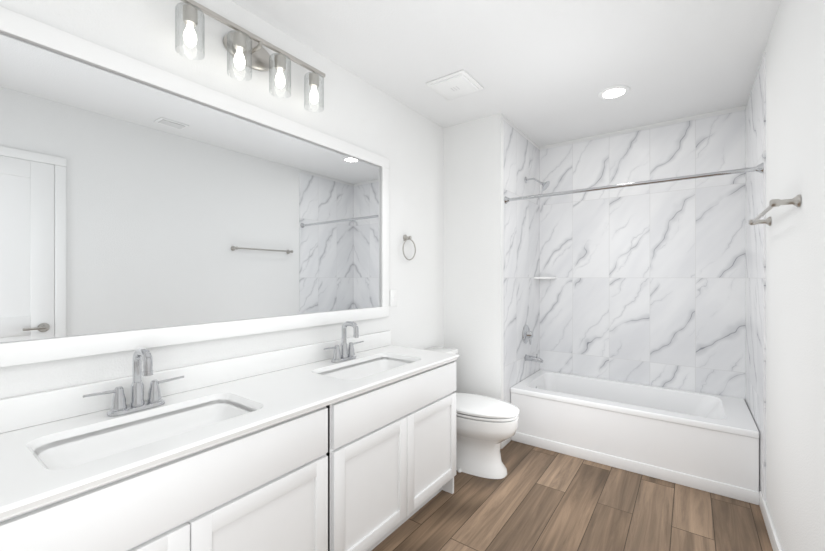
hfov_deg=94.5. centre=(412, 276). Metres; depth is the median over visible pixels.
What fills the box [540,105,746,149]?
wall
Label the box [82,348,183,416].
faucet
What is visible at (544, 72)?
ceiling
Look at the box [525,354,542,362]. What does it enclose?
tub spout
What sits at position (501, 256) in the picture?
wall
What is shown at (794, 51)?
wall
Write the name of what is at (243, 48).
sconce
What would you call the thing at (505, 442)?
baseboard
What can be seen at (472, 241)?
wall
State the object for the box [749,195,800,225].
towel rail
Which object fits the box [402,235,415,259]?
towel ring
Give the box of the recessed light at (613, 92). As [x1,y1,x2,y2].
[598,85,629,99]
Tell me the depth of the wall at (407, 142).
2.00 m
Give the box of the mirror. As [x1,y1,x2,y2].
[0,6,388,366]
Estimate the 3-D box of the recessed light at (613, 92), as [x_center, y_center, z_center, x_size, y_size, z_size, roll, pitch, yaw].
[1.383,-1.264,2.618,0.196,0.008,0.196,0,0,36]
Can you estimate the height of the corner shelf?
0.018 m
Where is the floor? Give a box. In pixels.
[372,440,772,550]
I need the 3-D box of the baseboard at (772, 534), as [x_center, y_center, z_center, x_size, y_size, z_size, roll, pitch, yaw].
[1.372,1.277,1.323,0.014,0.090,2.155,0,0,36]
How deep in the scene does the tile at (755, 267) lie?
2.33 m
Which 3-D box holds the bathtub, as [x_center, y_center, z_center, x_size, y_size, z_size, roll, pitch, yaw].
[1.619,1.109,2.947,1.504,0.426,0.757,0,0,36]
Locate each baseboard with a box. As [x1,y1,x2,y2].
[500,437,510,448]
[760,491,781,550]
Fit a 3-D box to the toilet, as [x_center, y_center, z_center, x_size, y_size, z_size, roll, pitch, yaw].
[0.368,0.945,2.714,0.790,0.755,0.464,0,0,36]
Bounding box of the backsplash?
[0,330,391,433]
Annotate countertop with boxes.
[0,346,458,525]
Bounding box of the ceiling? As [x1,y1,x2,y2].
[232,0,780,146]
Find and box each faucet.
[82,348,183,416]
[324,321,363,362]
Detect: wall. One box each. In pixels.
[0,0,443,398]
[444,113,499,398]
[500,113,539,400]
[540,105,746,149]
[750,0,824,550]
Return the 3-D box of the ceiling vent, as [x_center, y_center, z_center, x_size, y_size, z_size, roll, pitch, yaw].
[0.282,-1.255,2.517,0.280,0.024,0.280,0,0,36]
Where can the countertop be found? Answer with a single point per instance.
(48, 465)
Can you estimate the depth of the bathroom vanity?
1.38 m
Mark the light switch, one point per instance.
(393, 297)
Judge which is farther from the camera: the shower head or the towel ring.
the shower head
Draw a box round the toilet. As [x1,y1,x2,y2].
[424,346,518,478]
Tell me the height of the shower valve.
0.169 m
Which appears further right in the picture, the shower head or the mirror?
the shower head
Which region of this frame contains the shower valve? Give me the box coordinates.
[522,325,532,344]
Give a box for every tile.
[504,120,539,402]
[540,110,744,398]
[745,53,765,500]
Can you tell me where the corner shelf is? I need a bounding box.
[534,277,556,278]
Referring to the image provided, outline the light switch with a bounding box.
[390,290,396,306]
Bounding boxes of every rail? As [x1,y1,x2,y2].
[504,163,763,203]
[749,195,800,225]
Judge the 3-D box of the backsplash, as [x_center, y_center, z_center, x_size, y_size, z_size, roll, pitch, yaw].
[-0.767,0.421,1.808,0.020,0.099,2.079,0,0,36]
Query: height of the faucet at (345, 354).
0.222 m
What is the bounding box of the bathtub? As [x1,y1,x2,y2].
[510,370,759,504]
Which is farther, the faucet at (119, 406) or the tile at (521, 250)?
the tile at (521, 250)
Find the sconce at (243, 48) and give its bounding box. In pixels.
[175,0,324,111]
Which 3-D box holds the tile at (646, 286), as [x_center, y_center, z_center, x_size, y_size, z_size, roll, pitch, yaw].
[1.851,0.044,3.256,1.719,2.555,0.009,0,0,36]
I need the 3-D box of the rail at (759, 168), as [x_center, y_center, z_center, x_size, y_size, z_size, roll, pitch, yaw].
[1.347,-0.608,2.572,1.509,0.060,0.060,0,0,36]
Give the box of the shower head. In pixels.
[525,177,549,190]
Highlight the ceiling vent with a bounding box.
[426,70,483,99]
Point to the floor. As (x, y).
(538, 499)
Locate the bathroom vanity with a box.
[0,362,455,550]

